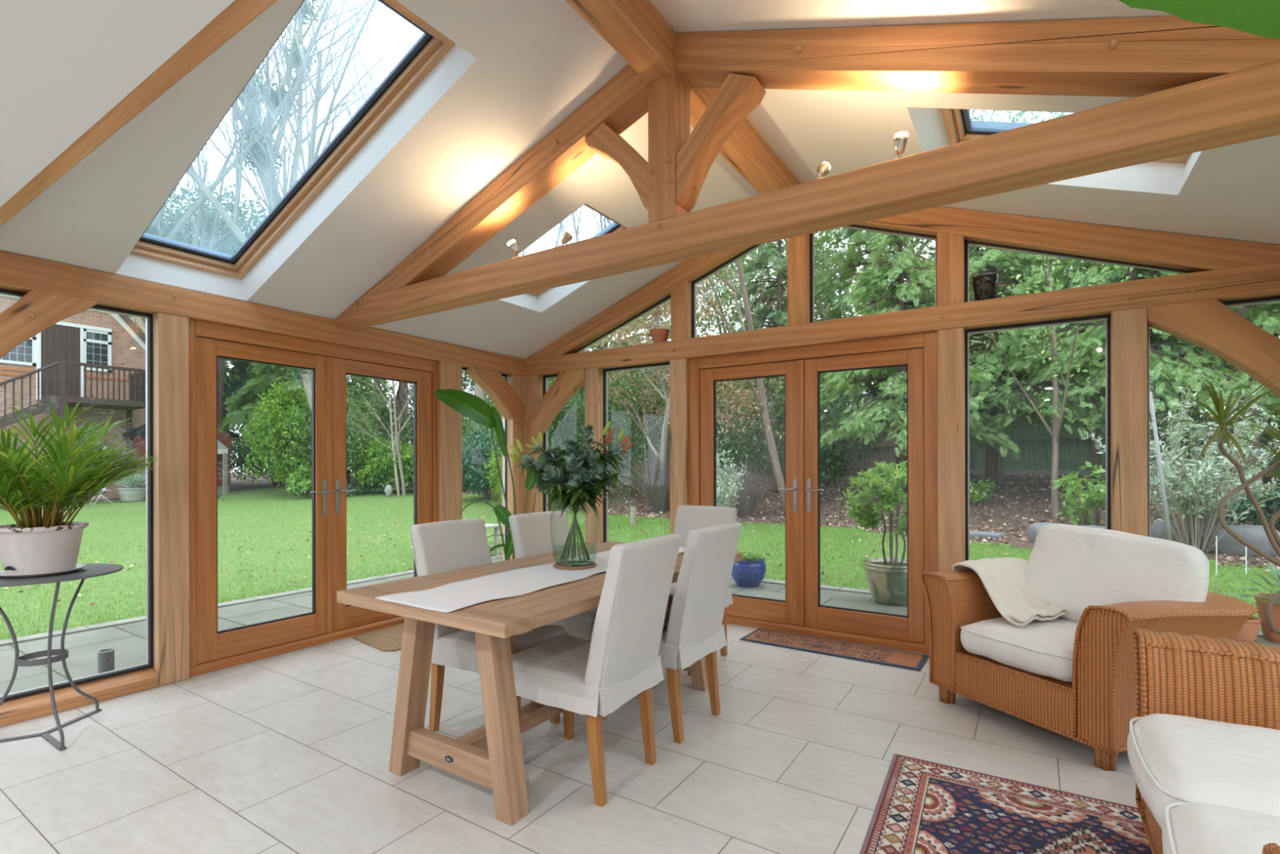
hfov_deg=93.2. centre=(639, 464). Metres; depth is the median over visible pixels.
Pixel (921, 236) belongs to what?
window
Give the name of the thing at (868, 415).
tree
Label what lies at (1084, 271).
tree
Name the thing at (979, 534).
boulder
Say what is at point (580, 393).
hedge
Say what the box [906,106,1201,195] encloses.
frame
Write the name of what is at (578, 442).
stem
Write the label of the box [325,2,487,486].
bare tree
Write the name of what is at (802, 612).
door
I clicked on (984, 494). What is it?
shrub
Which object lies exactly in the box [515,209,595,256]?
tree
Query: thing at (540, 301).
window
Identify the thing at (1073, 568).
cushion
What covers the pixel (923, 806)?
rug
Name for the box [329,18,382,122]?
tree
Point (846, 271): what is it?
tree
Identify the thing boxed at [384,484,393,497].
stone ornament
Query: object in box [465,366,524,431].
knee brace
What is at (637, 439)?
tree
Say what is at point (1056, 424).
slim tree
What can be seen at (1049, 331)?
bush
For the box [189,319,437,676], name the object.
door
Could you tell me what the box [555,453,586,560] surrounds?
stem
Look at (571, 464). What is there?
stem
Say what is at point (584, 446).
stem
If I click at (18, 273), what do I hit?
beam
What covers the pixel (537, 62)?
ceiling
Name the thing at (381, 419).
hedge
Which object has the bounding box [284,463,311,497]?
bush
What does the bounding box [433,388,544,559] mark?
potted plant
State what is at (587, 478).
stem
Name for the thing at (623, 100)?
rafter
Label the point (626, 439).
stem
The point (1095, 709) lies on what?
wicker armchair
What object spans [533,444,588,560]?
stem
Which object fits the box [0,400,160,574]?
potted palm
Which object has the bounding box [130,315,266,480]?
thicket
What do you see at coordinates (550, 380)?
thicket
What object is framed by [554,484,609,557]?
stem
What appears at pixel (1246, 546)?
marker
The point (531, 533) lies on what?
dining chair
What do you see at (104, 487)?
folding chair
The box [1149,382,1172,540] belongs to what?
leaning pole
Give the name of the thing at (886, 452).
fence
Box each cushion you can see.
[960,616,1078,681]
[1025,523,1208,622]
[1127,713,1279,828]
[1161,801,1279,853]
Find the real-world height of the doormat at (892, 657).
0.009 m
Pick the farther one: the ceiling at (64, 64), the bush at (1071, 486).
the bush at (1071, 486)
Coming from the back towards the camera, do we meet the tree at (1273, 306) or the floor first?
the tree at (1273, 306)
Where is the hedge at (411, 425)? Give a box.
[350,407,488,474]
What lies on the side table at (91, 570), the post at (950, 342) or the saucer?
the saucer
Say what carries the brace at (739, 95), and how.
attached to the post at (668, 96)
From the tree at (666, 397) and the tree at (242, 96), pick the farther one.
the tree at (242, 96)
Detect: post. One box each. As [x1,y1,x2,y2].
[152,311,189,685]
[437,361,462,521]
[502,373,548,560]
[584,368,608,543]
[627,498,638,525]
[647,72,689,222]
[670,358,688,533]
[787,233,809,325]
[937,327,964,571]
[1110,306,1147,536]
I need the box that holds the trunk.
[1223,304,1265,513]
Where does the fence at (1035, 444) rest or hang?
on the flower bed
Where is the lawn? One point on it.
(264, 535)
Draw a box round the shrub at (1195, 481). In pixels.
[1080,368,1279,554]
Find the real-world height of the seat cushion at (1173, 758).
0.231 m
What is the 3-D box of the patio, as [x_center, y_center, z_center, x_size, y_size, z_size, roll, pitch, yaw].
[0.155,1.352,1.540,11.480,0.115,10.330,0,0,33]
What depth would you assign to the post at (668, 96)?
2.74 m
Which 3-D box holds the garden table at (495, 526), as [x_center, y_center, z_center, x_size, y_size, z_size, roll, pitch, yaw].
[-2.608,1.092,8.787,1.000,0.445,0.710,0,0,33]
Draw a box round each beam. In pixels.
[0,0,277,226]
[0,250,525,376]
[334,60,1279,329]
[524,261,1279,376]
[564,0,799,194]
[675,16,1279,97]
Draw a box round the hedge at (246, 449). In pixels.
[228,416,295,485]
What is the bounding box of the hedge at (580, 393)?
[496,385,630,465]
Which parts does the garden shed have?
porch post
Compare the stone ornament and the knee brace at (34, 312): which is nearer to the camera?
the knee brace at (34, 312)
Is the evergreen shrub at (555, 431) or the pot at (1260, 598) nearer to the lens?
the pot at (1260, 598)
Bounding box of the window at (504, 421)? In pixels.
[462,367,506,560]
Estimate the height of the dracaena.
1.659 m
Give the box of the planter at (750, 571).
[731,551,766,586]
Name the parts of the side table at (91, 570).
leg, leg, leg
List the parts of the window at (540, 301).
frame, sash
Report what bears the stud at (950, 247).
on the tie beam at (1258, 281)
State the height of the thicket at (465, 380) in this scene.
7.506 m
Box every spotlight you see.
[506,239,519,258]
[558,230,573,246]
[811,161,830,181]
[893,132,908,159]
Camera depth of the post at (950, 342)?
3.76 m
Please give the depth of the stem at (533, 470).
2.83 m
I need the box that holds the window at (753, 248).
[691,242,767,337]
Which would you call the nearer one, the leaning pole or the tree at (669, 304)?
the leaning pole
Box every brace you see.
[0,289,100,358]
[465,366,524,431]
[525,368,585,443]
[584,122,648,209]
[675,73,766,212]
[1146,298,1279,398]
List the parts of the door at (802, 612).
rail, handle, handle, rail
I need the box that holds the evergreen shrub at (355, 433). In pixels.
[284,382,386,493]
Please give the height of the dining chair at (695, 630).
0.937 m
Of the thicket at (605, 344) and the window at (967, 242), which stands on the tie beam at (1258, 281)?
the window at (967, 242)
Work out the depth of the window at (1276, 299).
3.31 m
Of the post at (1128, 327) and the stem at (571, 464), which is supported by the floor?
the post at (1128, 327)
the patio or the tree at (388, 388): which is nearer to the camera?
the patio
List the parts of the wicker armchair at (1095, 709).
panel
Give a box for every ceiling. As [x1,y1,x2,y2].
[0,0,235,207]
[0,0,1279,359]
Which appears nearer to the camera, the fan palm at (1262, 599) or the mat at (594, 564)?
the mat at (594, 564)
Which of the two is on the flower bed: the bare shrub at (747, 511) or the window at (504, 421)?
the bare shrub at (747, 511)
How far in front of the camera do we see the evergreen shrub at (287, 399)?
20.58 m
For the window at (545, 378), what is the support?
on the floor
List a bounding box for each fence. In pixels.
[608,418,896,480]
[968,400,1279,476]
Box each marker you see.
[1215,536,1217,574]
[1245,546,1246,573]
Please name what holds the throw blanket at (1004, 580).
on the wicker armchair at (1095, 709)
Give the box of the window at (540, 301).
[499,203,628,312]
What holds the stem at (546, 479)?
in the glass vase
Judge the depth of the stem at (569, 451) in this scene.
2.95 m
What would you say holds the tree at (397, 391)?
on the flower bed
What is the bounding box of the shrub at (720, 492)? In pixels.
[716,429,750,507]
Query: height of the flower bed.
1.431 m
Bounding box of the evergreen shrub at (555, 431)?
[487,382,585,511]
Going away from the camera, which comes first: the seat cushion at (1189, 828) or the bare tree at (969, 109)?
the seat cushion at (1189, 828)
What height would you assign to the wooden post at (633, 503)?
0.500 m
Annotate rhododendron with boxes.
[462,425,502,500]
[1208,481,1279,532]
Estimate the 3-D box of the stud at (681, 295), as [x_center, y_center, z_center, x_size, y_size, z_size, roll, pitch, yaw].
[0.348,-1.233,4.879,0.151,0.475,0.142,0,0,33]
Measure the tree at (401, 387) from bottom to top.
12.856 m
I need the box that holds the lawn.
[0,486,1279,639]
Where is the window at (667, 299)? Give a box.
[573,294,671,353]
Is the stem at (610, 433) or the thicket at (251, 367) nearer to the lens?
the stem at (610, 433)
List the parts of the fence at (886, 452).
rail, rail, rail, fence post, fence post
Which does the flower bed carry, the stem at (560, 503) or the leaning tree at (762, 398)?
the leaning tree at (762, 398)
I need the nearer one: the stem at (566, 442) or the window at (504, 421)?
the stem at (566, 442)
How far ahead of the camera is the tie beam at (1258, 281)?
3.72 m
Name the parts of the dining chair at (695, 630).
seat, leg, leg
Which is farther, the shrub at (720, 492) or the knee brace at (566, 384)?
the shrub at (720, 492)
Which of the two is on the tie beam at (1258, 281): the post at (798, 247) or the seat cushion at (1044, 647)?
the post at (798, 247)
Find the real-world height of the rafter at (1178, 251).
0.951 m
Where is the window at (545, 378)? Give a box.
[542,374,558,511]
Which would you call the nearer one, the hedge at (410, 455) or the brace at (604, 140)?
the brace at (604, 140)
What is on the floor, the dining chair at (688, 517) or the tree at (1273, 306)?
the dining chair at (688, 517)
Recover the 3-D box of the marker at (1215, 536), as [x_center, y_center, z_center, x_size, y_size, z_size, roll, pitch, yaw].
[6.192,0.972,6.499,0.010,0.420,0.010,0,0,33]
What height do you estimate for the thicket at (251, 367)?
8.351 m
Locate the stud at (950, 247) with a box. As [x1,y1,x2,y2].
[937,232,964,306]
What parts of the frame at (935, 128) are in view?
sash, frame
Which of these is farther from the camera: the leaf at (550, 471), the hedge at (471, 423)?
the hedge at (471, 423)
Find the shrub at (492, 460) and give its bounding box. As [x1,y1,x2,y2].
[477,435,548,502]
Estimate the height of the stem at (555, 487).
0.373 m
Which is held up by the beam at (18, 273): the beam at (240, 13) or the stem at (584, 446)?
the beam at (240, 13)
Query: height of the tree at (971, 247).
8.976 m
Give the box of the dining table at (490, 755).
[337,541,742,825]
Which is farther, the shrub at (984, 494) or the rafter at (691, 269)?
the shrub at (984, 494)
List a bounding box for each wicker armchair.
[920,568,1258,771]
[1133,626,1279,853]
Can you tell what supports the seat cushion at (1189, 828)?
on the wicker armchair at (1222, 679)
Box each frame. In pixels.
[115,0,476,301]
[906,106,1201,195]
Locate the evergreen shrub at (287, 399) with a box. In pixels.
[238,376,351,495]
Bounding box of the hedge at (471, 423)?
[462,394,501,471]
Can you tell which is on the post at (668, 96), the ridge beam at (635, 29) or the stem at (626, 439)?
the ridge beam at (635, 29)
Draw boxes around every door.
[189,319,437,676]
[688,331,937,653]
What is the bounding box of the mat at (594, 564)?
[553,560,596,569]
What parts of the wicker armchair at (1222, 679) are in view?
panel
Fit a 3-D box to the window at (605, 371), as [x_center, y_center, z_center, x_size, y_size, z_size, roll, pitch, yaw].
[-0.021,0.185,5.120,0.719,2.050,0.150,0,0,33]
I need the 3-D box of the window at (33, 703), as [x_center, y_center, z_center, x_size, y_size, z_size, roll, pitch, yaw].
[-2.902,0.190,3.049,0.150,2.050,0.740,0,0,33]
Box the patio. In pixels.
[0,555,1279,695]
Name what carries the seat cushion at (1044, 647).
on the wicker armchair at (1095, 709)
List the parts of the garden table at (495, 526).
leg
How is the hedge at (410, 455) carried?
on the lawn
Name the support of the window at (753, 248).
on the tie beam at (1258, 281)
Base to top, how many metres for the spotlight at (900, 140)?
0.119 m
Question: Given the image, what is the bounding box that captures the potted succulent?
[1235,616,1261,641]
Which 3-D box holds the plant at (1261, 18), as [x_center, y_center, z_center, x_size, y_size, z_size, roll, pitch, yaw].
[1.211,0.133,0.555,0.841,2.151,1.464,0,0,12]
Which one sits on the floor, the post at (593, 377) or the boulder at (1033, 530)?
the post at (593, 377)
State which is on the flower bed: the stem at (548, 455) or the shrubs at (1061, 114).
the shrubs at (1061, 114)
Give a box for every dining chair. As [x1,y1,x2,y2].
[408,518,568,730]
[508,511,597,639]
[511,533,681,806]
[589,522,742,743]
[669,505,737,675]
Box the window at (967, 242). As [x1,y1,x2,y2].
[964,240,1193,302]
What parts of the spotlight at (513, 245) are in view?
bulb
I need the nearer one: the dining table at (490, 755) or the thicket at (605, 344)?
the dining table at (490, 755)
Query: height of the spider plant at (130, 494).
1.308 m
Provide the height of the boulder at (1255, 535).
0.438 m
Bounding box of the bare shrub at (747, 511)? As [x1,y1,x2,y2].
[718,453,782,517]
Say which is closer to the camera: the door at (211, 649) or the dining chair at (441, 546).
the dining chair at (441, 546)
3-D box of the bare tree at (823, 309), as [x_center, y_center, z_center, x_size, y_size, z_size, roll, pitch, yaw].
[7.534,-7.759,18.607,7.622,15.560,10.980,0,0,-10]
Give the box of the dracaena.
[1141,370,1279,635]
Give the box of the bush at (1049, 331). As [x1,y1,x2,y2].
[969,331,1105,408]
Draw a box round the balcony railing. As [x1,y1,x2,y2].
[0,360,146,487]
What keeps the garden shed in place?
on the flower bed
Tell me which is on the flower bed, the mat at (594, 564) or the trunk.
the trunk
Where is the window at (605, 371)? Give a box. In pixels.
[603,362,670,542]
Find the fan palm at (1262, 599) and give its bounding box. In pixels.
[1223,560,1279,643]
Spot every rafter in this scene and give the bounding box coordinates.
[360,63,648,297]
[525,245,752,359]
[855,206,1279,272]
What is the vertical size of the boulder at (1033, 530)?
0.373 m
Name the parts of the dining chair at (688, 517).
seat, leg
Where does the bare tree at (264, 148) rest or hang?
on the lawn
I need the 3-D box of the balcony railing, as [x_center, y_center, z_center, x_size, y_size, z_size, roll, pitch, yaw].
[-20.939,-1.087,19.012,2.020,4.770,8.520,0,0,33]
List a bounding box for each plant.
[113,466,146,502]
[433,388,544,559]
[1118,0,1279,39]
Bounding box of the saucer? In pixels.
[0,563,86,577]
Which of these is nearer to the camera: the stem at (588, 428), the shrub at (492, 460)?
the stem at (588, 428)
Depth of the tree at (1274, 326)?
11.87 m
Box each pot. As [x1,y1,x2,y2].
[0,521,88,574]
[648,328,670,342]
[1253,593,1279,643]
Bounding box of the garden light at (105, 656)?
[97,648,114,673]
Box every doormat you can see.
[352,622,404,651]
[739,627,928,671]
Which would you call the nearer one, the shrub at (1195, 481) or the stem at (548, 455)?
the stem at (548, 455)
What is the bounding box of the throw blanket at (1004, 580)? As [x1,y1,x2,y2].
[951,557,1069,626]
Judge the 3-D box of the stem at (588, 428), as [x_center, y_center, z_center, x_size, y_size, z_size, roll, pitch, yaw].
[-0.293,0.126,2.918,0.214,0.649,0.232,0,0,33]
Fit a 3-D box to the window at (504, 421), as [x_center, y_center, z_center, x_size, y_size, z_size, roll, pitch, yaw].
[-1.391,0.188,5.381,0.150,2.050,0.602,0,0,33]
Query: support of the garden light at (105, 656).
on the patio
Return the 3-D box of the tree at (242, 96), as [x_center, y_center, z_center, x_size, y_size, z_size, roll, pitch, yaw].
[-8.533,-8.605,23.151,11.172,19.119,6.798,0,0,-21]
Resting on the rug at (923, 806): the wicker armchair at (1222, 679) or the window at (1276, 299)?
the wicker armchair at (1222, 679)
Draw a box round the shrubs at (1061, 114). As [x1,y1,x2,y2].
[1008,111,1279,399]
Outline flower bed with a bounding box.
[0,471,1279,569]
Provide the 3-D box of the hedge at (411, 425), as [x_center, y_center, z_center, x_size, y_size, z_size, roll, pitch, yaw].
[-9.041,-0.789,25.565,6.554,3.419,6.191,0,0,42]
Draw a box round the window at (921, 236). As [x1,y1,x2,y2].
[809,224,937,322]
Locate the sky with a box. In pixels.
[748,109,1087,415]
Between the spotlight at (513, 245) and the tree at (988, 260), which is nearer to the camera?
the spotlight at (513, 245)
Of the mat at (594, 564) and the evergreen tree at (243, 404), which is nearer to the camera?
the mat at (594, 564)
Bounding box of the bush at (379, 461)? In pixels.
[346,435,413,493]
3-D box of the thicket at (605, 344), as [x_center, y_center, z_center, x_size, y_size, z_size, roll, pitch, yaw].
[-0.848,-2.189,21.440,7.078,5.450,6.910,0,0,15]
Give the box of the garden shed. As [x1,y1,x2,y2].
[121,422,238,494]
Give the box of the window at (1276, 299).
[1147,296,1279,536]
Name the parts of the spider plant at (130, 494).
pot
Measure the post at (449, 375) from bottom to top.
2.056 m
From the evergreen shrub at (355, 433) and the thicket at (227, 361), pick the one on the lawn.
the evergreen shrub at (355, 433)
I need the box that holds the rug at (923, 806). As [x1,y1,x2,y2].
[859,753,1151,853]
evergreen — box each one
[128,182,226,321]
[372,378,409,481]
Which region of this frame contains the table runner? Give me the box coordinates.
[374,546,684,613]
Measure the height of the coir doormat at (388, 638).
0.012 m
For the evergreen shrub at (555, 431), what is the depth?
14.34 m
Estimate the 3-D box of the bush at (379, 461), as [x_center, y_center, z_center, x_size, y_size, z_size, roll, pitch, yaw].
[-8.857,0.001,21.346,3.026,2.116,3.141,0,0,2]
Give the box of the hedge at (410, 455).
[402,444,479,488]
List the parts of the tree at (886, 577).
stem, pot, stem, stem, stem, stem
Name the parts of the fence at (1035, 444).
fence post, fence post, rail, rail, rail, fence post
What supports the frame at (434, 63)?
attached to the ceiling at (537, 62)
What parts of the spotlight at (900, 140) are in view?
bulb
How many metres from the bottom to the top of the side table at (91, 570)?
0.726 m
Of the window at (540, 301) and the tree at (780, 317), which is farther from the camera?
the tree at (780, 317)
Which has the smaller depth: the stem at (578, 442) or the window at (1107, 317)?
the stem at (578, 442)
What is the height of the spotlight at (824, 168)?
0.108 m
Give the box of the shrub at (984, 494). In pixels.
[968,474,995,503]
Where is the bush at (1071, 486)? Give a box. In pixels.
[1052,461,1106,525]
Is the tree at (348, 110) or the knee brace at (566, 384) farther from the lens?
the tree at (348, 110)
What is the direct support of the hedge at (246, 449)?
on the flower bed
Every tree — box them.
[128,177,268,426]
[133,0,391,500]
[186,0,422,497]
[193,200,285,425]
[217,362,393,447]
[226,96,539,253]
[288,38,406,428]
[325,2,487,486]
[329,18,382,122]
[346,375,413,496]
[373,379,413,496]
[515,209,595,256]
[554,206,611,348]
[570,367,760,495]
[573,207,786,516]
[575,302,698,443]
[581,267,785,494]
[630,227,867,422]
[715,372,882,492]
[716,240,856,441]
[765,109,1073,406]
[773,227,977,444]
[820,232,1022,503]
[836,459,906,605]
[877,246,1105,493]
[884,245,1104,413]
[934,109,1074,241]
[968,120,1142,517]
[971,258,1279,448]
[1040,260,1279,400]
[1149,273,1279,446]
[1263,325,1279,429]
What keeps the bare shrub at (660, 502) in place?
on the flower bed
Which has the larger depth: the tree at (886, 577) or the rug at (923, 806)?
the tree at (886, 577)
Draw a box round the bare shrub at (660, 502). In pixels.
[619,429,670,512]
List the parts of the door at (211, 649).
rail, handle, handle, rail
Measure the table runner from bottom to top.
0.007 m
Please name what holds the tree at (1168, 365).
on the flower bed
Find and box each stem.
[501,438,590,543]
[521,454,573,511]
[526,431,588,558]
[532,481,591,556]
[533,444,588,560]
[536,471,590,559]
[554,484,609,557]
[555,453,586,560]
[556,472,644,558]
[559,420,619,559]
[559,470,581,561]
[560,432,602,559]
[563,424,605,561]
[564,442,582,561]
[564,446,585,561]
[565,448,597,557]
[566,429,633,520]
[567,443,613,540]
[567,449,612,557]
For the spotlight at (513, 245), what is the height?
0.117 m
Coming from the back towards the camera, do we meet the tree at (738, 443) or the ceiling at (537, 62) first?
the tree at (738, 443)
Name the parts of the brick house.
pane, entrance door, door frame, pane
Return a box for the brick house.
[0,294,145,505]
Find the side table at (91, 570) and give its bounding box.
[0,563,124,750]
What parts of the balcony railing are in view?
support post, handrail, support post, support post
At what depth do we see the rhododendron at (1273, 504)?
8.15 m
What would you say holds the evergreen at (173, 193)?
on the flower bed
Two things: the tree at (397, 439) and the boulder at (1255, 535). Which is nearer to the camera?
the boulder at (1255, 535)
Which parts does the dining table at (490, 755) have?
leg, rail, leg, long rail, rail, leg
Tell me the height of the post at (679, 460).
2.056 m
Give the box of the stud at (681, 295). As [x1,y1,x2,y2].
[671,280,691,340]
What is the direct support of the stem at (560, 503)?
in the glass vase
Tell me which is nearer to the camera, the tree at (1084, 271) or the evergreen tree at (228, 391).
the tree at (1084, 271)
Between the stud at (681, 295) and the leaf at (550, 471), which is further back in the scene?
the stud at (681, 295)
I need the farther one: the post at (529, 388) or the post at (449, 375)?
the post at (529, 388)
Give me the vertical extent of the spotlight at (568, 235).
0.114 m
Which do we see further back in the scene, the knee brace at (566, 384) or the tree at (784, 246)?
the tree at (784, 246)
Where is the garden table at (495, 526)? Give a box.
[484,523,502,555]
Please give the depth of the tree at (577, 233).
20.47 m
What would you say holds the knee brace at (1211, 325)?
attached to the post
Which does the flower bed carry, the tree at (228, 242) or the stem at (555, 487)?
the tree at (228, 242)
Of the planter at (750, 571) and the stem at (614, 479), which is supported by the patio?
the planter at (750, 571)
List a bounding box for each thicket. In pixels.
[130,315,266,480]
[227,362,408,479]
[380,370,549,444]
[484,347,587,408]
[554,337,670,450]
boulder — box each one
[969,530,1005,539]
[1027,522,1106,542]
[1150,520,1279,556]
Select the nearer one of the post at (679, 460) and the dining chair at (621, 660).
the dining chair at (621, 660)
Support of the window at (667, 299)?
on the tie beam at (1258, 281)
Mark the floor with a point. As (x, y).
(288, 753)
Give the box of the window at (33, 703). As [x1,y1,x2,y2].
[0,288,159,726]
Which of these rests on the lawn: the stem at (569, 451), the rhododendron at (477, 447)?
the rhododendron at (477, 447)
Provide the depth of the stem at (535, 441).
2.91 m
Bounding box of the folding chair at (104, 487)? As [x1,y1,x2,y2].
[88,487,113,504]
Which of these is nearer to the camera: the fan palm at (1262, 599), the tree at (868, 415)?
the fan palm at (1262, 599)
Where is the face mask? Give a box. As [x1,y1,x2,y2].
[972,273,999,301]
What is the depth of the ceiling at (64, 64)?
1.41 m
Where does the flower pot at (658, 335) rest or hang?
on the tie beam at (1258, 281)
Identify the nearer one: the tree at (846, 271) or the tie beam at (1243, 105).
the tie beam at (1243, 105)
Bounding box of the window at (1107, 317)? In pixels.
[964,314,1111,560]
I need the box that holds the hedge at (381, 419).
[294,418,413,481]
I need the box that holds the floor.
[0,622,1137,853]
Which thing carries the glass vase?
on the mat at (594, 564)
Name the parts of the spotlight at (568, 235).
bulb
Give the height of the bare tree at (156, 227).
21.590 m
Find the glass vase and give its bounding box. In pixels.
[550,503,599,566]
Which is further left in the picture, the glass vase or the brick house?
the brick house
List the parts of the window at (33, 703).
sill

